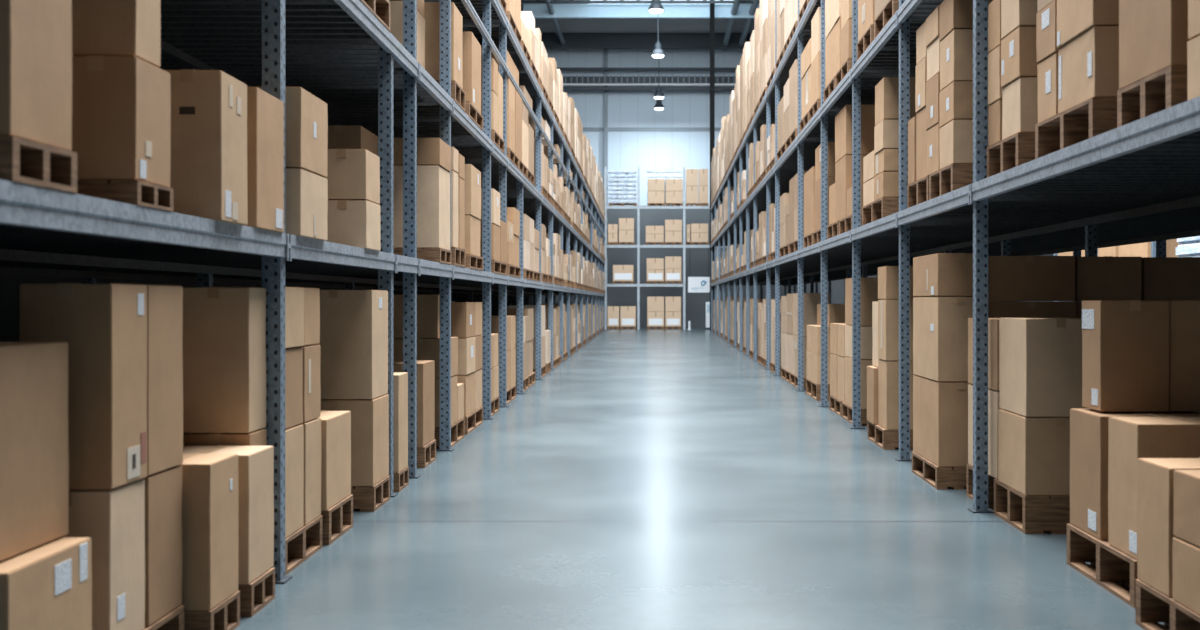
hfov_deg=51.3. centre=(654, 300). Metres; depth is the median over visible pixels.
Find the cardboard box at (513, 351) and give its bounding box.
[510,348,515,387]
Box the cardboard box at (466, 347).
[457,337,475,374]
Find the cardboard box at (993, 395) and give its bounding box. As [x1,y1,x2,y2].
[968,384,1000,478]
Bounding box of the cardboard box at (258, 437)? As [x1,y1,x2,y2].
[183,428,266,445]
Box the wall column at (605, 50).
[604,49,607,205]
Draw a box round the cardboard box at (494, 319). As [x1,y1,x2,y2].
[491,316,509,351]
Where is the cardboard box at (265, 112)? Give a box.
[244,87,283,232]
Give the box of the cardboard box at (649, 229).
[646,226,663,233]
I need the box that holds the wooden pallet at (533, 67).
[531,60,538,82]
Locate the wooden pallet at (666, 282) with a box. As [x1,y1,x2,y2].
[665,281,681,283]
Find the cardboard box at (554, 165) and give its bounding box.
[553,164,556,201]
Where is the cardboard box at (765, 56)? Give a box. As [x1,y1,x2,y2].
[763,53,766,90]
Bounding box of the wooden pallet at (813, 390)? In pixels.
[806,378,829,400]
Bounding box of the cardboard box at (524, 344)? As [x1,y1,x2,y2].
[515,342,525,380]
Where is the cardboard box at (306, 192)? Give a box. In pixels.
[285,168,327,240]
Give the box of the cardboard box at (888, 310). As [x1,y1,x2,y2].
[878,299,912,360]
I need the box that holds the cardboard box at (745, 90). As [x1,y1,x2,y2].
[743,86,746,133]
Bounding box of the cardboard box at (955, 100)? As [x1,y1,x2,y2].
[939,81,988,127]
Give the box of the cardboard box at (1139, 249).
[1119,239,1183,256]
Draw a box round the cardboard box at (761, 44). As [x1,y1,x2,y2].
[760,38,762,96]
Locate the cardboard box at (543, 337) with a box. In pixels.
[533,336,544,368]
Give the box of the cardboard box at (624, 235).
[619,230,633,241]
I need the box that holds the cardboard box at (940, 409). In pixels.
[913,375,969,466]
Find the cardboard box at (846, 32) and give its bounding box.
[841,19,851,66]
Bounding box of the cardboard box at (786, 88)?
[784,78,788,112]
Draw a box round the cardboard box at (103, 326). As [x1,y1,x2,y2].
[19,283,146,489]
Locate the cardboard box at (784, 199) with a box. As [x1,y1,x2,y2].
[780,193,788,224]
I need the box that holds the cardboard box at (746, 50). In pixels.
[743,42,749,91]
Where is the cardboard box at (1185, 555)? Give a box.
[1172,537,1199,614]
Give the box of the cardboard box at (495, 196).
[480,188,499,225]
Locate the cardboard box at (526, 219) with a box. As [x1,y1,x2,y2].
[523,214,529,241]
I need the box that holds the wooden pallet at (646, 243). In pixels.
[645,242,663,244]
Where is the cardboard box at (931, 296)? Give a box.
[931,296,1000,301]
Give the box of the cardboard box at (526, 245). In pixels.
[523,240,529,269]
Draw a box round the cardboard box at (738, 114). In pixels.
[737,109,739,146]
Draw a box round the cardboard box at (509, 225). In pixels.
[507,221,512,243]
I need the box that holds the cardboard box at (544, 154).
[544,154,545,188]
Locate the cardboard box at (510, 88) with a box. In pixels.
[507,78,514,113]
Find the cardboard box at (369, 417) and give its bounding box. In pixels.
[320,394,388,485]
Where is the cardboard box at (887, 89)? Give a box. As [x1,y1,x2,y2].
[875,77,916,125]
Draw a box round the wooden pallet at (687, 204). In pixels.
[686,203,697,205]
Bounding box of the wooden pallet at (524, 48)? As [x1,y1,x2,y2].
[522,40,530,66]
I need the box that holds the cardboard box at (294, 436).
[285,424,303,537]
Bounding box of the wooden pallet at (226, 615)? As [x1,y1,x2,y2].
[184,591,239,629]
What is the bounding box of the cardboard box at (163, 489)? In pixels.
[142,465,181,626]
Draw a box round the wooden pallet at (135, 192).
[75,180,172,211]
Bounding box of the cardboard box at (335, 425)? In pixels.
[318,411,350,510]
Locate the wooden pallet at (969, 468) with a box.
[966,464,995,508]
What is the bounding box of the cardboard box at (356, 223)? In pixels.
[327,200,380,250]
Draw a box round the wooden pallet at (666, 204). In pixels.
[665,203,682,205]
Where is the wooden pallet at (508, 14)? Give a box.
[506,11,521,47]
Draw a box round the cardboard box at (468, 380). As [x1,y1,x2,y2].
[457,372,474,416]
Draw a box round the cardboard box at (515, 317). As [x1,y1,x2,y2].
[515,317,524,342]
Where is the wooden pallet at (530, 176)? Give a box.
[527,168,533,184]
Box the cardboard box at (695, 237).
[691,233,707,241]
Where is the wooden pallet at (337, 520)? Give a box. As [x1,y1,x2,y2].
[321,495,352,544]
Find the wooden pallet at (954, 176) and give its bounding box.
[929,163,972,199]
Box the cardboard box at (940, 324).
[913,297,972,381]
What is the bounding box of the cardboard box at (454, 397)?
[434,375,457,426]
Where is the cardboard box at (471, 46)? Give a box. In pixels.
[462,32,480,113]
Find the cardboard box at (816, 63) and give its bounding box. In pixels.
[811,52,820,106]
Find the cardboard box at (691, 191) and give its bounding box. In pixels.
[686,186,697,202]
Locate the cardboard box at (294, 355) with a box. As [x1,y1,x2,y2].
[285,347,302,428]
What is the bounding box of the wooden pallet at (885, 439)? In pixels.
[867,421,912,449]
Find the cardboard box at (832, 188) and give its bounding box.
[829,183,834,224]
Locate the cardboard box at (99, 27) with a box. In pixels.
[72,0,160,67]
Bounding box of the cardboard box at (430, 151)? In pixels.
[393,138,450,171]
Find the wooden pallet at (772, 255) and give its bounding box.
[770,251,774,260]
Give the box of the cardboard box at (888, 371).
[878,359,914,429]
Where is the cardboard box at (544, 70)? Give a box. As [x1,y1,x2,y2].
[541,56,547,93]
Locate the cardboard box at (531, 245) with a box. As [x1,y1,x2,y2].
[530,243,533,270]
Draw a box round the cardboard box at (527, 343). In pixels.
[526,341,528,376]
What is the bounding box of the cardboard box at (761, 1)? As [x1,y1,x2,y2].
[760,0,762,42]
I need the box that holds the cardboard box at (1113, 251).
[1098,246,1118,256]
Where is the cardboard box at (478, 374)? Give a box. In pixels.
[475,369,481,409]
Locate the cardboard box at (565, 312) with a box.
[565,312,566,351]
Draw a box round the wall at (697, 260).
[541,209,876,326]
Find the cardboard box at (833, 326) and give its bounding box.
[830,323,844,354]
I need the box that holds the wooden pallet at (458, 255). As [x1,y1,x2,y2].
[451,247,464,266]
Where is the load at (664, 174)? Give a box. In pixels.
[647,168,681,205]
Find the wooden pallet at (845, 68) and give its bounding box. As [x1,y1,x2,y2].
[835,58,851,87]
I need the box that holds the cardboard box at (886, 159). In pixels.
[875,149,898,175]
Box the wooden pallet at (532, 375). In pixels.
[529,372,534,386]
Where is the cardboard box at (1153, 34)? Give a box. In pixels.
[1119,0,1189,88]
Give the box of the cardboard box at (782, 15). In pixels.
[780,8,784,53]
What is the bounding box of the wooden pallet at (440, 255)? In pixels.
[393,248,451,264]
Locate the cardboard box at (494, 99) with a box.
[481,91,497,132]
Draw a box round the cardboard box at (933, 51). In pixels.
[927,36,940,81]
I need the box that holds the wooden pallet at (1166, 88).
[1117,66,1186,127]
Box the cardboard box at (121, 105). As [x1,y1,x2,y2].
[72,55,170,186]
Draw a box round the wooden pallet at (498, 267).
[491,260,506,274]
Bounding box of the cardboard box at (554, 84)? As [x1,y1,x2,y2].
[553,81,556,112]
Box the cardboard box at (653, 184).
[648,179,663,190]
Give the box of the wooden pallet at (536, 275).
[533,271,539,281]
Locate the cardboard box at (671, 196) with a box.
[666,191,682,202]
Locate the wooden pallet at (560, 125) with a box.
[559,122,563,135]
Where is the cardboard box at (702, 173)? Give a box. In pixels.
[698,169,707,186]
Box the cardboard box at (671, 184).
[666,179,682,190]
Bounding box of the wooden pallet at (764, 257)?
[762,255,765,263]
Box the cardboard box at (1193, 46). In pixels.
[1187,36,1199,100]
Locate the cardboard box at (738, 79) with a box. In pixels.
[737,73,739,112]
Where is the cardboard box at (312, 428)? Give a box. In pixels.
[301,418,320,525]
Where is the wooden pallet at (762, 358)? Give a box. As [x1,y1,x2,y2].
[761,357,765,365]
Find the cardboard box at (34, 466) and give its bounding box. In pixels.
[0,342,68,561]
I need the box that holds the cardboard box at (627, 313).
[620,306,635,326]
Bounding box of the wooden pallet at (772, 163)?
[769,157,774,170]
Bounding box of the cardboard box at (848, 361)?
[845,356,872,408]
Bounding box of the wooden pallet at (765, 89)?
[759,87,766,105]
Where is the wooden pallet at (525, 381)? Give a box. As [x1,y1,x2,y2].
[516,376,528,392]
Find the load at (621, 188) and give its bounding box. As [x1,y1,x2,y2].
[609,169,636,202]
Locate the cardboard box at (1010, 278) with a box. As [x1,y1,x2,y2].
[959,256,1074,300]
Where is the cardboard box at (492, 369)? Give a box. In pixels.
[491,368,493,400]
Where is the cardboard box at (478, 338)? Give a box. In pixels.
[473,335,481,370]
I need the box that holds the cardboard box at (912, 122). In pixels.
[908,116,915,184]
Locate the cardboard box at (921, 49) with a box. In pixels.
[916,21,927,64]
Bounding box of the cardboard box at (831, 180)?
[815,177,834,230]
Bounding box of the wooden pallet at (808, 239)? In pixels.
[803,233,812,247]
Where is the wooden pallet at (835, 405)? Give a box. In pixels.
[829,395,842,416]
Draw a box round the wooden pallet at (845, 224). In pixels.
[839,214,861,233]
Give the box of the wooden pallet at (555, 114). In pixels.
[554,110,558,125]
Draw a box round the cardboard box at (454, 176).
[451,170,458,247]
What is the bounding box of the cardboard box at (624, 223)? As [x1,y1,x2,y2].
[619,218,633,229]
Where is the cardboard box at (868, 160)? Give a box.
[863,150,875,182]
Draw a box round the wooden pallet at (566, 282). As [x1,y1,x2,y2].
[564,280,569,286]
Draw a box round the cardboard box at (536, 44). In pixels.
[535,38,538,73]
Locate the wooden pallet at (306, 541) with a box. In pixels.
[285,515,321,575]
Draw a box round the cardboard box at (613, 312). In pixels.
[607,306,619,326]
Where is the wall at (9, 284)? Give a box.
[0,4,532,341]
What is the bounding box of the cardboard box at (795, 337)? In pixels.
[793,335,806,377]
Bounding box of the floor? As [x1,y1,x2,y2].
[234,327,1169,629]
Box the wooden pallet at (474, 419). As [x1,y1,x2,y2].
[464,406,482,434]
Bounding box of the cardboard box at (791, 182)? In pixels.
[789,177,793,242]
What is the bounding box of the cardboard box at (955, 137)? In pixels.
[939,119,972,168]
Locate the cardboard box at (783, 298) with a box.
[781,296,786,332]
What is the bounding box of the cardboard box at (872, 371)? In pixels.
[867,366,877,424]
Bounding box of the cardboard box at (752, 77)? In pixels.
[750,72,753,118]
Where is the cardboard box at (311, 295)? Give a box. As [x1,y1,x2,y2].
[303,288,319,345]
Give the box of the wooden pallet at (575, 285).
[573,282,577,288]
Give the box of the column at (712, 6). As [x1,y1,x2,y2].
[710,4,714,330]
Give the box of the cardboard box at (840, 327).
[837,324,845,356]
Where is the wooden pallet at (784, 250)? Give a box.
[779,244,788,256]
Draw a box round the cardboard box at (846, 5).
[841,0,851,29]
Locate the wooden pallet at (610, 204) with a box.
[609,203,636,205]
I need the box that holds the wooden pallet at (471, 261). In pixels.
[465,254,482,270]
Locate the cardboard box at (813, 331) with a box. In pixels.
[807,325,829,354]
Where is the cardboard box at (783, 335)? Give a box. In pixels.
[781,332,786,369]
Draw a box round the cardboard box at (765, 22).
[763,18,766,57]
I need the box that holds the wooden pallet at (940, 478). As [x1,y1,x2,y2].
[912,452,965,489]
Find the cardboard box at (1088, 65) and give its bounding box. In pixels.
[1058,26,1119,112]
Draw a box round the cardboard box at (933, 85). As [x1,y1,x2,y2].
[926,72,939,129]
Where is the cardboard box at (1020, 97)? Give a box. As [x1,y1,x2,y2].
[1002,77,1037,139]
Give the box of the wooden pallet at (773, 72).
[767,68,774,88]
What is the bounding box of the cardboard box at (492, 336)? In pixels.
[491,335,493,367]
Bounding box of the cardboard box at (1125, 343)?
[1082,300,1168,411]
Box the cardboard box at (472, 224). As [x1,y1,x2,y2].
[464,215,479,256]
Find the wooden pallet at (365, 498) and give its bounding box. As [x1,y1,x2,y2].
[350,476,389,511]
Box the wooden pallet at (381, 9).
[360,0,390,31]
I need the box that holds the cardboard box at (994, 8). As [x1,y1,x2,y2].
[988,0,1002,52]
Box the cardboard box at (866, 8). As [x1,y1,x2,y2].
[858,0,874,40]
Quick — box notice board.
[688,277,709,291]
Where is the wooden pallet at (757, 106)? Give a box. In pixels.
[754,101,758,115]
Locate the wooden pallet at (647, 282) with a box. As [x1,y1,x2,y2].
[646,281,663,283]
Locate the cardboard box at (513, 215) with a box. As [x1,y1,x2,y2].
[507,207,519,236]
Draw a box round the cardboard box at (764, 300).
[763,299,765,356]
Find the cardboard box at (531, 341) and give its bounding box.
[529,339,532,373]
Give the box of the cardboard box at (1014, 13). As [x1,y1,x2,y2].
[1001,0,1037,38]
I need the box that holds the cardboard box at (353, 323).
[313,290,387,398]
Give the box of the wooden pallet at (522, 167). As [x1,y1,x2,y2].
[519,159,526,177]
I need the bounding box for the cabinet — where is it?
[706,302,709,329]
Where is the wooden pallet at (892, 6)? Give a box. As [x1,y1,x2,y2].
[874,0,898,38]
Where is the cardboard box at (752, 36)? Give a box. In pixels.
[750,30,753,77]
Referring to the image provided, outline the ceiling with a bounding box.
[535,19,753,32]
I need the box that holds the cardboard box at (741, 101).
[740,95,742,139]
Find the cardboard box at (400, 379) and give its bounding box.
[393,372,407,472]
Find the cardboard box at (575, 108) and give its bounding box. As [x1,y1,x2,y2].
[575,108,576,156]
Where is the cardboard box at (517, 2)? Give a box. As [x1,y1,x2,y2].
[515,0,520,34]
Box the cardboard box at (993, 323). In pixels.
[968,318,998,390]
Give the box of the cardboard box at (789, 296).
[787,294,792,333]
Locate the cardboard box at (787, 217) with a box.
[785,214,788,244]
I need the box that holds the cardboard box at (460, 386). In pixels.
[457,383,463,420]
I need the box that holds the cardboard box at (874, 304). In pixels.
[872,302,878,366]
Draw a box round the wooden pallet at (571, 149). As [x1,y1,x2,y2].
[570,146,574,158]
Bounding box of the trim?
[583,127,720,130]
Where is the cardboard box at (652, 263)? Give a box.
[647,258,663,269]
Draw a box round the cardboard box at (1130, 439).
[1108,416,1199,559]
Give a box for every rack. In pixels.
[0,0,604,583]
[604,167,726,328]
[710,0,1199,512]
[1054,241,1199,301]
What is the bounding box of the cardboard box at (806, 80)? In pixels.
[801,65,810,119]
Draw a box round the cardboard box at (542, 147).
[534,143,543,185]
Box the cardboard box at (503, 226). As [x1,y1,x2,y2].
[499,220,506,262]
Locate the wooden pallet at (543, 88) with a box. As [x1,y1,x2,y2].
[542,84,547,101]
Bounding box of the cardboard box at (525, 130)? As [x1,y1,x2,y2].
[522,120,528,168]
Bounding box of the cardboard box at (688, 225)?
[686,224,689,233]
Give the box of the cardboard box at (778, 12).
[777,6,779,59]
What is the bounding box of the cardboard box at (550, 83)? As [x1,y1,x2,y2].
[548,71,552,104]
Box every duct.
[545,0,566,50]
[721,0,740,50]
[737,0,758,51]
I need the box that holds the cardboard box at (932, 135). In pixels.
[926,123,939,175]
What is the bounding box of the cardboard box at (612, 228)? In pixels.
[608,224,617,232]
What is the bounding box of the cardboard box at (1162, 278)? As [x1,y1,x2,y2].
[1141,257,1199,300]
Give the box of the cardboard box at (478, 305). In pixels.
[475,302,481,335]
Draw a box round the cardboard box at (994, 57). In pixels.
[988,45,1002,105]
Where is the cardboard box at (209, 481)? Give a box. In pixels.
[181,453,237,610]
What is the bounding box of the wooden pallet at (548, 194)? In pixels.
[547,191,550,202]
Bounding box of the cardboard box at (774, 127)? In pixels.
[773,127,774,157]
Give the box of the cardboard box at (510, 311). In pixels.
[507,308,532,339]
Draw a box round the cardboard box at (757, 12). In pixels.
[754,8,759,62]
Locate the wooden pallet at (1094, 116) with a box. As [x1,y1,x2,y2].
[1035,97,1116,158]
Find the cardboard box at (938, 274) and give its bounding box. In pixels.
[913,253,972,295]
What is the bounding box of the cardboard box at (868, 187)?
[863,178,874,205]
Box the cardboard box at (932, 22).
[926,6,938,46]
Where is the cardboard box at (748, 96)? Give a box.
[747,90,749,124]
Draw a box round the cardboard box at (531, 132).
[528,123,533,174]
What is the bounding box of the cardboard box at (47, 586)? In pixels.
[0,537,91,629]
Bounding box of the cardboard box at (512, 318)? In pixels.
[510,316,514,349]
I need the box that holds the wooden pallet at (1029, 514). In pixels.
[994,479,1070,533]
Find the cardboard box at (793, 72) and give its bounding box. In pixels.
[789,59,797,135]
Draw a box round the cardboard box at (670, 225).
[665,220,681,230]
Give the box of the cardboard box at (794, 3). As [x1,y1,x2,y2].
[791,0,797,29]
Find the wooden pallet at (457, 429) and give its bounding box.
[434,417,463,448]
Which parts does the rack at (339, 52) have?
plate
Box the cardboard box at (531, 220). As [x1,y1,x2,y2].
[530,218,533,244]
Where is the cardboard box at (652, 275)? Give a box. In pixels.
[647,270,663,280]
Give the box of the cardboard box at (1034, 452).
[998,409,1069,494]
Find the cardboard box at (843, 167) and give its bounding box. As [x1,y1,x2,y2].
[835,155,865,221]
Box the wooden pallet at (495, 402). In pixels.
[491,396,498,415]
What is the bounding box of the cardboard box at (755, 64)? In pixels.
[754,57,756,109]
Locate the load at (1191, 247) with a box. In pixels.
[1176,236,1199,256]
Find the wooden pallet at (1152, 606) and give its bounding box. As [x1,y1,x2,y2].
[1135,579,1199,629]
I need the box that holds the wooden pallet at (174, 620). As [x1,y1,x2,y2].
[143,605,183,629]
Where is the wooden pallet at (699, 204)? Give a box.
[698,203,708,205]
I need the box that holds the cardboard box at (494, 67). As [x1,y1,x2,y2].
[481,58,497,96]
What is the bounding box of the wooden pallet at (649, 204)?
[648,203,664,205]
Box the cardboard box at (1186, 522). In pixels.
[1173,470,1199,546]
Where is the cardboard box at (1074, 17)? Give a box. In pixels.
[1057,0,1118,47]
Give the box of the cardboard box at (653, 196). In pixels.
[648,191,663,202]
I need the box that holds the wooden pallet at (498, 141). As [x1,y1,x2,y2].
[491,130,503,152]
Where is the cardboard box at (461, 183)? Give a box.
[458,177,464,248]
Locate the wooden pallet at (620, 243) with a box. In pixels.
[619,242,634,244]
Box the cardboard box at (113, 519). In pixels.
[63,479,144,629]
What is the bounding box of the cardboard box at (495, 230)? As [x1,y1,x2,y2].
[480,224,499,260]
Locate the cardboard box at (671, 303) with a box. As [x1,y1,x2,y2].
[665,297,680,310]
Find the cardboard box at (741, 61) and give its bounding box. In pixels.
[740,54,742,99]
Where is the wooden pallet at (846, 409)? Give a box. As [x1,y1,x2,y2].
[842,402,866,425]
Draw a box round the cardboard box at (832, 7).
[825,0,840,39]
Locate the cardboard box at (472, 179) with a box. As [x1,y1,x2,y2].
[464,164,480,219]
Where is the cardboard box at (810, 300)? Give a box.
[793,293,829,335]
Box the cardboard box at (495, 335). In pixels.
[491,334,497,366]
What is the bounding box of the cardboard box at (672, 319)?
[665,312,680,326]
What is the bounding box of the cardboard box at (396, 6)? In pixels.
[389,1,424,68]
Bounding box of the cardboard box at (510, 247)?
[507,242,513,264]
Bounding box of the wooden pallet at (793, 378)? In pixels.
[790,373,805,389]
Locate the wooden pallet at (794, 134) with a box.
[786,128,797,149]
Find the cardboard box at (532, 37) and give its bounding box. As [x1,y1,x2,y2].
[527,29,534,64]
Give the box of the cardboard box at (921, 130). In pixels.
[916,107,926,180]
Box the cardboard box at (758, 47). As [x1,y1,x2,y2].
[757,42,759,74]
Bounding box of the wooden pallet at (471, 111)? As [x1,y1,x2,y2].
[465,101,482,130]
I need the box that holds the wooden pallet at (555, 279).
[553,276,557,284]
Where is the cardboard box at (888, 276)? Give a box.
[878,266,930,298]
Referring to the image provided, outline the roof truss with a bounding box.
[521,0,759,3]
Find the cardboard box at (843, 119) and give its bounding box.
[835,105,874,162]
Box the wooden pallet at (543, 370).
[533,365,545,378]
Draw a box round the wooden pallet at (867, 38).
[857,24,873,60]
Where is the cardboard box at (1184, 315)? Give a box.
[1169,300,1199,410]
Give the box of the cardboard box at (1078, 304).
[1076,302,1081,317]
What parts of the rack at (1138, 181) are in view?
plate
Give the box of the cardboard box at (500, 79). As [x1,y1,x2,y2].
[498,72,502,138]
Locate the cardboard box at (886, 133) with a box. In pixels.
[874,119,898,153]
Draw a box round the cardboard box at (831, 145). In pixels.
[815,142,835,181]
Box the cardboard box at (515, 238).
[513,234,518,266]
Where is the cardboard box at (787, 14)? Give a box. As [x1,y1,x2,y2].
[784,0,790,44]
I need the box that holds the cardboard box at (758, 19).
[757,13,759,45]
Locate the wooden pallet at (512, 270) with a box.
[507,264,520,277]
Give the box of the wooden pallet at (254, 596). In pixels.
[237,567,274,616]
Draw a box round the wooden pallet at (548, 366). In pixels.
[545,362,550,372]
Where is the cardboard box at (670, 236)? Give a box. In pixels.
[665,231,681,241]
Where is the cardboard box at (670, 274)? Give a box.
[665,269,680,280]
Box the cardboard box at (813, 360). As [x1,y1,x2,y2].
[807,351,829,383]
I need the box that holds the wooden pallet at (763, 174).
[761,169,765,180]
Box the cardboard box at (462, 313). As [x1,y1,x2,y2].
[451,302,474,337]
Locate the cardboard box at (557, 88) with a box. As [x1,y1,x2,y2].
[557,88,558,117]
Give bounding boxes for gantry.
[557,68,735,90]
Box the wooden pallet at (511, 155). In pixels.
[507,148,518,168]
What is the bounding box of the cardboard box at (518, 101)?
[515,89,521,160]
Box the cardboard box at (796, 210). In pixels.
[794,206,803,240]
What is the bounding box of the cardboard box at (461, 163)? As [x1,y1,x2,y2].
[458,153,464,179]
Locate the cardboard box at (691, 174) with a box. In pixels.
[686,169,697,185]
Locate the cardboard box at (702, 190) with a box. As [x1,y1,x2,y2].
[698,186,707,202]
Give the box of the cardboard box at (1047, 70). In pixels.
[1037,52,1057,122]
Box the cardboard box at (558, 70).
[557,69,562,100]
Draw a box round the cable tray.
[562,76,735,82]
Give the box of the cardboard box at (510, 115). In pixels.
[507,106,514,152]
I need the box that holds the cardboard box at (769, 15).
[767,9,770,49]
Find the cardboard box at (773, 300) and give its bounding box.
[771,299,780,362]
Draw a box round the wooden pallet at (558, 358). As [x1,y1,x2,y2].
[555,357,559,366]
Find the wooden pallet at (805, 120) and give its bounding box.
[800,111,808,131]
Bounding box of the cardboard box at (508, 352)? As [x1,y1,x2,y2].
[497,350,509,389]
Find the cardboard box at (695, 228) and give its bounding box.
[691,224,707,232]
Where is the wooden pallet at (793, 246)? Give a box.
[789,240,797,253]
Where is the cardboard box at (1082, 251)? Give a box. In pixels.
[1058,250,1084,256]
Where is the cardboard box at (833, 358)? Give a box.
[830,353,838,398]
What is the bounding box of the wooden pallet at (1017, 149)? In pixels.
[987,132,1034,177]
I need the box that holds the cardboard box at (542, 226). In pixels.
[534,224,544,249]
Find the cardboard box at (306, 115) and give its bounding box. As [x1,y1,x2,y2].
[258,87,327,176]
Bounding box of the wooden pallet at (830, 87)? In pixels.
[824,76,834,101]
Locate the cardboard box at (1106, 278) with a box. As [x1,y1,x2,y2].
[1075,256,1141,300]
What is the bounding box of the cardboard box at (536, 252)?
[534,248,538,271]
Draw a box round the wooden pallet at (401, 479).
[393,466,408,491]
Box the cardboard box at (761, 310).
[760,309,762,355]
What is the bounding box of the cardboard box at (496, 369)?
[494,366,498,398]
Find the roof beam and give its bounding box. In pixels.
[523,4,759,18]
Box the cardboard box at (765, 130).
[764,130,765,169]
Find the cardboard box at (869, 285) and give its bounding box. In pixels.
[845,277,896,325]
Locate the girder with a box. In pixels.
[541,33,751,48]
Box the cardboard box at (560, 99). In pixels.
[559,95,562,126]
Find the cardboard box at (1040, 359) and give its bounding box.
[999,317,1084,416]
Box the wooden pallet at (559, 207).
[558,204,561,214]
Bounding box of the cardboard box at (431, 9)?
[424,2,462,88]
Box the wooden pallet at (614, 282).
[613,281,633,283]
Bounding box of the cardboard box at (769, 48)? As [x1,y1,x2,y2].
[767,43,770,81]
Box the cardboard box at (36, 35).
[0,0,71,150]
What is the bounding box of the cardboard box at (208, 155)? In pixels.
[164,70,247,224]
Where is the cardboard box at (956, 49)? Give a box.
[940,29,988,90]
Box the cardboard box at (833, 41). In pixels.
[825,17,840,87]
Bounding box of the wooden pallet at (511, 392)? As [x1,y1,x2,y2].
[507,385,515,403]
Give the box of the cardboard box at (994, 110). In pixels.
[988,99,1001,145]
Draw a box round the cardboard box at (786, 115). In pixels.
[784,107,788,142]
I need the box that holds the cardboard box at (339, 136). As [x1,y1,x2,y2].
[327,125,377,155]
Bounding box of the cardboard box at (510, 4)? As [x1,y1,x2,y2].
[505,0,514,20]
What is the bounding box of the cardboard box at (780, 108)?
[777,96,783,151]
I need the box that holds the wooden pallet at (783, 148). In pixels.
[777,142,785,160]
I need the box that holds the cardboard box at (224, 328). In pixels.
[182,287,265,432]
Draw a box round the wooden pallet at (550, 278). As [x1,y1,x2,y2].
[548,274,552,283]
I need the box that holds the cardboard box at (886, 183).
[874,171,898,199]
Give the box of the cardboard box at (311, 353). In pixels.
[300,345,320,422]
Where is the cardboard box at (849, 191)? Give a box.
[847,186,862,215]
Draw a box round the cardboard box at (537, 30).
[535,28,540,77]
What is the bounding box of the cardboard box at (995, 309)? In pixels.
[988,302,1075,317]
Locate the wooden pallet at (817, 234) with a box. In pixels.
[813,229,820,243]
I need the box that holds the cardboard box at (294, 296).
[240,286,303,347]
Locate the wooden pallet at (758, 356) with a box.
[757,354,762,363]
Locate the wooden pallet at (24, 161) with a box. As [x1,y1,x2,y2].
[0,136,76,192]
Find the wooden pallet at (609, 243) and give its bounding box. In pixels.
[608,242,617,244]
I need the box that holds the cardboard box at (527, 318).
[515,316,529,341]
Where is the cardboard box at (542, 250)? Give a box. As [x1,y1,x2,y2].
[541,249,544,272]
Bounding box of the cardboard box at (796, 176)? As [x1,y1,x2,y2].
[794,171,806,209]
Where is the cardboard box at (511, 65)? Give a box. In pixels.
[481,48,518,85]
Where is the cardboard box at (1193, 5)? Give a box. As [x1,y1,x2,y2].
[1188,0,1199,39]
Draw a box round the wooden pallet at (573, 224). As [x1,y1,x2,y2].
[571,221,575,229]
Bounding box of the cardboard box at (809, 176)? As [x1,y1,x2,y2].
[804,166,814,235]
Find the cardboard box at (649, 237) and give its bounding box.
[646,234,663,241]
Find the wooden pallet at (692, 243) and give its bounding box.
[690,242,708,244]
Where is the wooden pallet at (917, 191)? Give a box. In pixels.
[907,175,928,207]
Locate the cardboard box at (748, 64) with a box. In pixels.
[747,58,749,94]
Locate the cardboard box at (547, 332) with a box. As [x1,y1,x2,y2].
[545,330,550,363]
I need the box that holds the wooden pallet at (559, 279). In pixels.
[558,277,561,285]
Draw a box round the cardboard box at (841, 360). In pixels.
[838,356,844,402]
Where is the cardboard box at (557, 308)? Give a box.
[545,307,559,355]
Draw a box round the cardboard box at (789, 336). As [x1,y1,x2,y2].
[787,333,792,373]
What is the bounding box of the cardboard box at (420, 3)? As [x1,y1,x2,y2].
[389,0,423,17]
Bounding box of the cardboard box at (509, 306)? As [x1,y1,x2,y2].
[508,305,544,336]
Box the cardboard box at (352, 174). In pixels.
[324,149,379,203]
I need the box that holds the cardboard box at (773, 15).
[771,10,774,72]
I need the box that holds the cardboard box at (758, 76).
[757,72,759,102]
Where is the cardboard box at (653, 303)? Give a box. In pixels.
[647,297,663,310]
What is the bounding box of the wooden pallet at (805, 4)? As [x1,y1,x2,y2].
[799,0,807,21]
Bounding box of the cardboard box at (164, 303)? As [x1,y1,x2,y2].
[146,285,182,475]
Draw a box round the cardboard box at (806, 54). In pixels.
[801,38,810,79]
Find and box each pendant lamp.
[648,0,663,13]
[651,42,664,57]
[653,86,663,98]
[654,99,663,109]
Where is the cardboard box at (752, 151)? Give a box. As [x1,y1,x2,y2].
[751,149,753,186]
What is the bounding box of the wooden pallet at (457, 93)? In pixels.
[435,80,464,111]
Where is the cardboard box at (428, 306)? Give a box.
[393,295,439,337]
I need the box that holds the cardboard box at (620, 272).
[613,265,633,280]
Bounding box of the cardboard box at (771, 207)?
[769,203,774,252]
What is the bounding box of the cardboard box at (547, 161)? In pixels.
[546,157,548,191]
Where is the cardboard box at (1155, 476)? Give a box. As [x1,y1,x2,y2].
[1137,458,1199,596]
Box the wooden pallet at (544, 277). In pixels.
[541,273,547,282]
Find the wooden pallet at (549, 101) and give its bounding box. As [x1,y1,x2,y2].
[548,98,553,114]
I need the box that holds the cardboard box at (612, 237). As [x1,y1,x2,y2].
[608,233,617,241]
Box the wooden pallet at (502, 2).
[499,0,505,13]
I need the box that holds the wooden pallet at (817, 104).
[809,99,820,120]
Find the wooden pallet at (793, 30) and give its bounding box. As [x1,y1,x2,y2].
[790,21,797,40]
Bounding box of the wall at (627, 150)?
[546,49,742,205]
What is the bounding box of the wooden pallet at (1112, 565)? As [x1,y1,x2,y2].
[1067,524,1137,607]
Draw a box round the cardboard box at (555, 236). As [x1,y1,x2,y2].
[546,233,557,276]
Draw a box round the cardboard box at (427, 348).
[393,337,457,377]
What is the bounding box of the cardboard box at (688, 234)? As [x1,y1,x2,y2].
[686,233,689,241]

